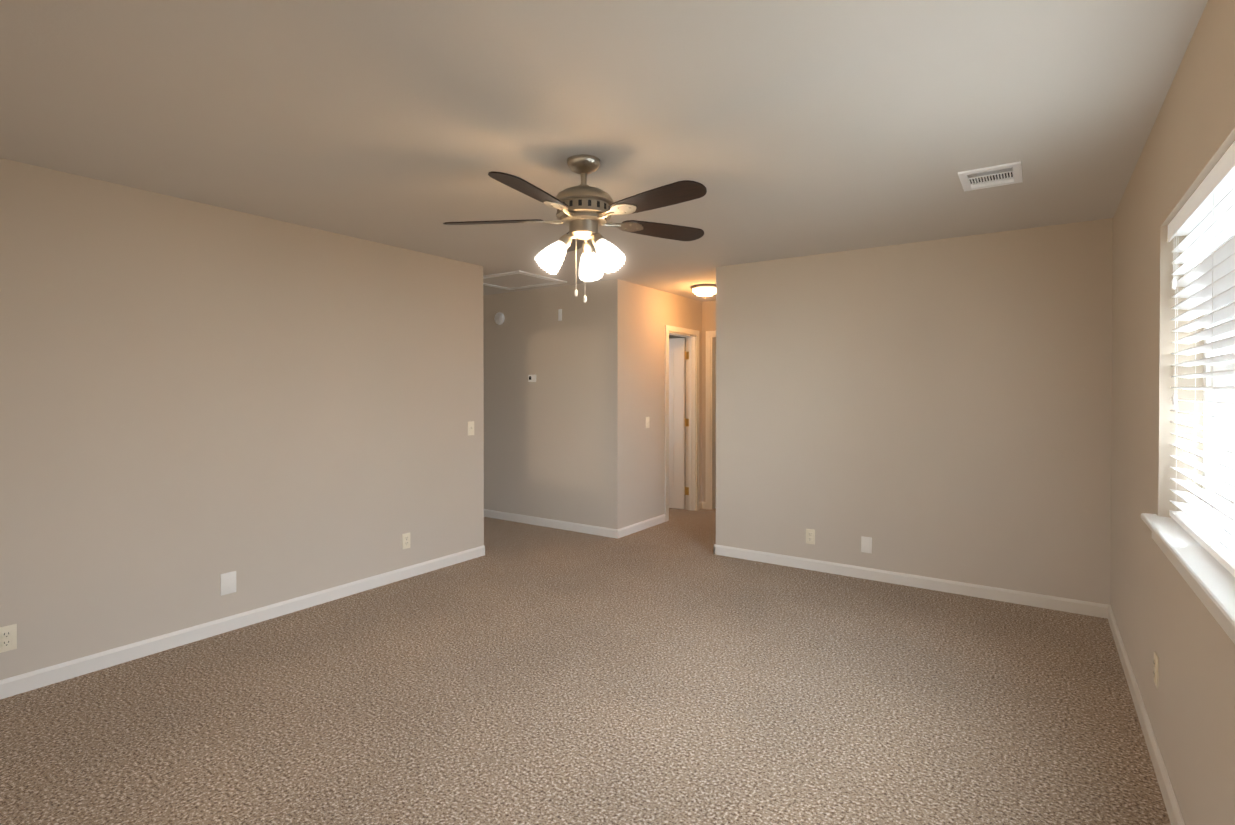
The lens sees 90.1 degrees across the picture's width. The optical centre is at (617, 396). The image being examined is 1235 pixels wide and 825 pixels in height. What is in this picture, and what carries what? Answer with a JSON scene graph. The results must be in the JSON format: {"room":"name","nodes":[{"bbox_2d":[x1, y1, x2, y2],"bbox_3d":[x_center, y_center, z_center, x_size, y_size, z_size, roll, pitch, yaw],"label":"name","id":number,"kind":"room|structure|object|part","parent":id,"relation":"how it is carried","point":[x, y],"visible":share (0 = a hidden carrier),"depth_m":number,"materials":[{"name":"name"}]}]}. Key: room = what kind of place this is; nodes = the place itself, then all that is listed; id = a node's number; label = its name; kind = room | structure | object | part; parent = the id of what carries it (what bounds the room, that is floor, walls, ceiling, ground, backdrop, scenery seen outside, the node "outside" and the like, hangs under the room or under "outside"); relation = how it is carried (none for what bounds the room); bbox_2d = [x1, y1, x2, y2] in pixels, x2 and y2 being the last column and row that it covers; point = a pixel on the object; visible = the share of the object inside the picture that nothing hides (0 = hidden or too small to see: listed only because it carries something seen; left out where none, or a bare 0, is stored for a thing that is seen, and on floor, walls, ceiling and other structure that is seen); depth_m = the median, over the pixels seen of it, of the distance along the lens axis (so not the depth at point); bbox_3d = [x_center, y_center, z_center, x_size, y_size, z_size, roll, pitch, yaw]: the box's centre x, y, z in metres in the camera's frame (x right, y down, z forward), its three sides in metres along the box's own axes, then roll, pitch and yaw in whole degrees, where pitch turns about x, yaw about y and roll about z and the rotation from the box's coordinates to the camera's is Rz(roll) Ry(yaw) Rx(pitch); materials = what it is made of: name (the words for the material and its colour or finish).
{"room":"empty living room","nodes":[
{"label":"empty living room","id":0,"kind":"room"},
{"bbox_2d":[0,158,483,679],"bbox_3d":[-2.400,0.141,3.451,0.120,2.440,4.330,0,1,34],"label":"wall","id":1,"kind":"structure","parent":0,"point":[196,398],"depth_m":3.47,"materials":[{"name":"paint"}]},
{"bbox_2d":[0,624,16,652],"bbox_3d":[-2.774,1.101,2.796,0.009,0.115,0.070,0,1,34],"label":"electrical outlet","id":2,"kind":"object","parent":1,"relation":"attached to","point":[8,638],"visible":1,"depth_m":2.80,"materials":[{"name":"beige plastic"}]},
{"bbox_2d":[220,571,235,595],"bbox_3d":[-2.251,1.083,3.565,0.008,0.125,0.085,0,1,34],"label":"electrical outlet","id":3,"kind":"object","parent":1,"relation":"attached to","point":[228,583],"visible":1,"depth_m":3.56,"materials":[{"name":"white plastic"}]},
{"bbox_2d":[0,545,484,698],"bbox_3d":[-2.299,1.319,3.490,0.013,0.083,4.193,0,1,34],"label":"baseboard","id":4,"kind":"structure","parent":1,"relation":"attached to","point":[64,670],"depth_m":3.46,"materials":[{"name":"white wood"}]},
{"bbox_2d":[402,532,409,549],"bbox_3d":[-1.565,1.074,4.569,0.009,0.115,0.070,0,1,34],"label":"electrical outlet","id":5,"kind":"object","parent":1,"relation":"attached to","point":[405,540],"visible":1,"depth_m":4.56,"materials":[{"name":"beige plastic"}]},
{"bbox_2d":[468,421,473,435],"bbox_3d":[-1.203,0.267,5.083,0.022,0.115,0.070,0,1,34],"label":"light switch","id":6,"kind":"object","parent":1,"relation":"attached to","point":[470,427],"visible":1,"depth_m":5.08,"materials":[{"name":"beige plastic"}]},
{"bbox_2d":[0,508,1170,824],"bbox_3d":[0.282,1.394,5.409,6.760,0.100,10.570,0,1,34],"label":"floor","id":7,"kind":"structure","parent":0,"point":[674,670],"depth_m":2.68,"materials":[{"name":"carpet"}]},
{"bbox_2d":[0,0,1207,301],"bbox_3d":[0.282,-1.156,5.387,6.760,0.120,10.570,0,1,34],"label":"ceiling","id":8,"kind":"structure","parent":0,"point":[786,128],"depth_m":2.31,"materials":[{"name":"paint"}]},
{"bbox_2d":[483,274,553,287],"bbox_3d":[-0.983,-1.098,5.856,0.650,0.004,0.550,0,1,34],"label":"ceiling panel","id":9,"kind":"object","parent":8,"relation":"attached to","point":[513,280],"visible":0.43,"depth_m":5.90,"materials":[{"name":"paint"}]},
{"bbox_2d":[483,270,566,289],"bbox_3d":[-0.983,-1.093,5.857,0.760,0.014,0.660,0,1,34],"label":"trim","id":10,"kind":"structure","parent":8,"relation":"attached to","point":[557,281],"depth_m":5.74,"materials":[{"name":"white"}]},
{"bbox_2d":[443,154,706,301],"bbox_3d":[-0.147,-0.749,2.774,1.256,0.648,1.256,0,1,34],"label":"fan","id":11,"kind":"object","parent":8,"relation":"hanging from","point":[585,211],"visible":1,"depth_m":2.73,"materials":[{"name":"brown wood"}]},
{"bbox_3d":[-0.282,-0.636,2.765,0.116,0.136,0.116,40,-13,-17],"label":"lamp shade","id":12,"kind":"part","parent":11,"relation":"part of","materials":[{"name":"white glass"}]},
{"bbox_3d":[-0.134,-0.638,2.950,0.116,0.136,0.116,0,39,9],"label":"lamp shade","id":13,"kind":"part","parent":11,"relation":"part of","materials":[{"name":"white glass"}]},
{"bbox_3d":[-0.048,-0.636,2.729,0.116,0.136,0.116,-1,-37,-51],"label":"lamp shade","id":14,"kind":"part","parent":11,"relation":"part of","materials":[{"name":"white glass"}]},
{"bbox_2d":[691,284,715,297],"bbox_3d":[0.881,-1.042,6.196,0.280,0.122,0.280,0,1,34],"label":"hall ceiling light","id":15,"kind":"object","parent":8,"relation":"attached to","point":[704,290],"visible":0.94,"depth_m":6.10,"materials":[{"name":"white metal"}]},
{"bbox_3d":[0.881,-1.039,6.196,0.256,0.073,0.256,0,1,34],"label":"glass","id":16,"kind":"part","parent":15,"relation":"part of","materials":[{"name":"white glass"}]},
{"bbox_2d":[958,161,1022,191],"bbox_3d":[1.827,-1.070,3.016,0.255,0.011,0.310,0,1,34],"label":"ceiling vent","id":17,"kind":"object","parent":8,"relation":"in","point":[1014,168],"visible":1,"depth_m":2.99,"materials":[{"name":"white plastic"}]},
{"bbox_2d":[970,172,1012,183],"bbox_3d":[1.827,-1.075,3.016,0.220,0.001,0.275,0,1,34],"label":"vent duct","id":18,"kind":"object","parent":8,"relation":"attached to","point":[993,177],"visible":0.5,"depth_m":3.03,"materials":[{"name":"black metal"}]},
{"bbox_2d":[627,282,701,525],"bbox_3d":[0.525,0.112,6.678,0.120,2.440,1.740,0,1,34],"label":"wall","id":19,"kind":"structure","parent":0,"point":[649,310],"depth_m":6.27,"materials":[{"name":"paint"}]},
{"bbox_2d":[620,514,665,537],"bbox_3d":[0.256,1.295,6.176,0.013,0.083,0.890,0,1,34],"label":"baseboard","id":20,"kind":"structure","parent":19,"relation":"attached to","point":[645,524],"depth_m":6.15,"materials":[{"name":"white wood"}]},
{"bbox_2d":[646,417,649,427],"bbox_3d":[0.312,0.266,6.240,0.022,0.115,0.070,0,1,34],"label":"light switch","id":21,"kind":"object","parent":19,"relation":"attached to","point":[647,422],"visible":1,"depth_m":6.24,"materials":[{"name":"beige plastic"}]},
{"bbox_2d":[669,338,688,508],"bbox_3d":[0.533,0.319,7.316,0.668,1.992,0.185,0,1,30],"label":"door","id":22,"kind":"structure","parent":19,"relation":"in","point":[677,423],"depth_m":7.20,"materials":[{"name":"white wood"}]},
{"bbox_3d":[0.807,0.315,7.173,0.050,1.677,0.012,0,1,34],"label":"door hinges","id":23,"kind":"part","parent":22,"relation":"part of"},
{"bbox_2d":[665,325,698,521],"bbox_3d":[0.672,0.287,6.894,0.152,2.087,0.774,0,1,34],"label":"door frame","id":24,"kind":"structure","parent":19,"relation":"attached to","point":[692,416],"depth_m":7.13,"materials":[{"name":"white wood"}]},
{"bbox_2d":[669,335,685,343],"bbox_3d":[2.316,0.090,9.270,5.520,2.440,0.120,0,1,34],"label":"wall","id":25,"kind":"structure","parent":0,"point":[671,336],"depth_m":10.10,"materials":[{"name":"grey paint"}]},
{"bbox_2d":[702,300,715,501],"bbox_3d":[1.448,0.109,7.029,1.010,2.440,0.120,0,1,34],"label":"wall","id":26,"kind":"structure","parent":0,"point":[708,315],"depth_m":7.24,"materials":[{"name":"paint"}]},
{"bbox_2d":[705,331,715,509],"bbox_3d":[1.448,0.286,7.032,0.904,2.087,0.152,0,1,34],"label":"door frame","id":27,"kind":"structure","parent":26,"relation":"attached to","point":[710,461],"depth_m":7.21,"materials":[{"name":"white wood"}]},
{"bbox_2d":[483,218,1112,604],"bbox_3d":[0.464,0.122,5.559,6.640,2.440,0.120,0,1,34],"label":"wall","id":28,"kind":"structure","parent":0,"point":[940,408],"depth_m":4.50,"materials":[{"name":"paint"}]},
{"bbox_2d":[494,312,504,324],"bbox_3d":[-1.279,-0.837,6.641,0.132,0.132,0.041,0,1,34],"label":"smoke detector","id":29,"kind":"object","parent":28,"relation":"attached to","point":[499,317],"visible":1,"depth_m":6.62,"materials":[{"name":"white plastic"}]},
{"bbox_2d":[528,375,535,381],"bbox_3d":[-0.884,-0.185,6.388,0.096,0.076,0.023,0,1,34],"label":"thermostat","id":30,"kind":"object","parent":28,"relation":"attached to","point":[531,378],"visible":1,"depth_m":6.38,"materials":[{"name":"white plastic"}]},
{"bbox_2d":[484,509,619,538],"bbox_3d":[-1.154,1.292,6.591,2.813,0.083,0.013,0,1,34],"label":"baseboard","id":31,"kind":"structure","parent":28,"relation":"attached to","point":[570,526],"depth_m":6.23,"materials":[{"name":"white wood"}]},
{"bbox_2d":[558,309,561,320],"bbox_3d":[-0.576,-0.813,6.182,0.045,0.115,0.008,0,1,34],"label":"outlet plate","id":32,"kind":"object","parent":28,"relation":"attached to","point":[559,314],"visible":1,"depth_m":6.18,"materials":[{"name":"white plastic"}]},
{"bbox_2d":[806,529,814,544],"bbox_3d":[1.497,1.091,4.785,0.070,0.115,0.009,0,1,34],"label":"electrical outlet","id":33,"kind":"object","parent":28,"relation":"attached to","point":[810,536],"visible":1,"depth_m":4.78,"materials":[{"name":"beige plastic"}]},
{"bbox_2d":[861,536,871,552],"bbox_3d":[1.840,1.099,4.553,0.075,0.118,0.008,0,1,34],"label":"electrical outlet","id":34,"kind":"object","parent":28,"relation":"attached to","point":[866,544],"visible":1,"depth_m":4.55,"materials":[{"name":"white plastic"}]},
{"bbox_2d":[714,544,1103,617],"bbox_3d":[1.904,1.310,4.507,2.623,0.083,0.013,0,1,34],"label":"baseboard","id":35,"kind":"structure","parent":28,"relation":"attached to","point":[1094,609],"depth_m":4.33,"materials":[{"name":"white wood"}]},
{"bbox_2d":[1110,0,1234,824],"bbox_3d":[1.588,0.158,1.489,0.200,2.440,5.580,0,1,34],"label":"wall","id":36,"kind":"structure","parent":0,"point":[1159,608],"depth_m":2.25,"materials":[{"name":"paint"}]},
{"bbox_2d":[1104,604,1184,824],"bbox_3d":[1.500,1.336,1.559,0.013,0.083,5.340,0,1,34],"label":"baseboard","id":37,"kind":"structure","parent":36,"relation":"attached to","point":[1174,813],"depth_m":2.41,"materials":[{"name":"white wood"}]},
{"bbox_2d":[1154,651,1158,688],"bbox_3d":[2.008,1.021,2.300,0.009,0.115,0.070,0,1,34],"label":"electrical outlet","id":38,"kind":"object","parent":36,"relation":"attached to","point":[1156,668],"visible":1,"depth_m":2.27,"materials":[{"name":"beige plastic"}]},
{"bbox_2d":[1141,513,1234,643],"bbox_3d":[1.528,0.498,1.515,0.165,0.089,1.930,0,1,34],"label":"window sill","id":39,"kind":"structure","parent":36,"relation":"attached to","point":[1208,577],"depth_m":1.66,"materials":[{"name":"white wood"}]},
{"bbox_2d":[1167,141,1234,576],"bbox_3d":[1.587,-0.082,1.470,0.181,1.080,1.830,0,1,34],"label":"window blinds","id":40,"kind":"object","parent":36,"relation":"in","point":[1202,257],"depth_m":1.91,"materials":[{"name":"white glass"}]},
{"bbox_2d":[1171,227,1195,508],"bbox_3d":[1.948,-0.080,2.135,0.109,1.005,0.042,0,1,-23],"label":"blind cord","id":41,"kind":"object","parent":40,"relation":"attached to","point":[1174,396],"depth_m":2.14,"materials":[{"name":"white fabric"}]},
{"bbox_3d":[1.629,-0.082,1.441,0.080,1.080,1.830,0,1,34],"label":"frame","id":42,"kind":"part","parent":40,"relation":"part of","materials":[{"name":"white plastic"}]},
{"bbox_2d":[1210,193,1234,546],"bbox_3d":[1.689,-0.077,1.717,0.049,1.005,0.002,0,1,34],"label":"blind cord","id":43,"kind":"object","parent":40,"relation":"attached to","point":[1213,193],"depth_m":1.73,"materials":[{"name":"white fabric"}]},
{"bbox_3d":[1.627,-0.082,1.442,0.004,0.990,1.740,0,1,34],"label":"glass","id":44,"kind":"part","parent":40,"relation":"part of","materials":[{"name":"clear glass"}]}
]}

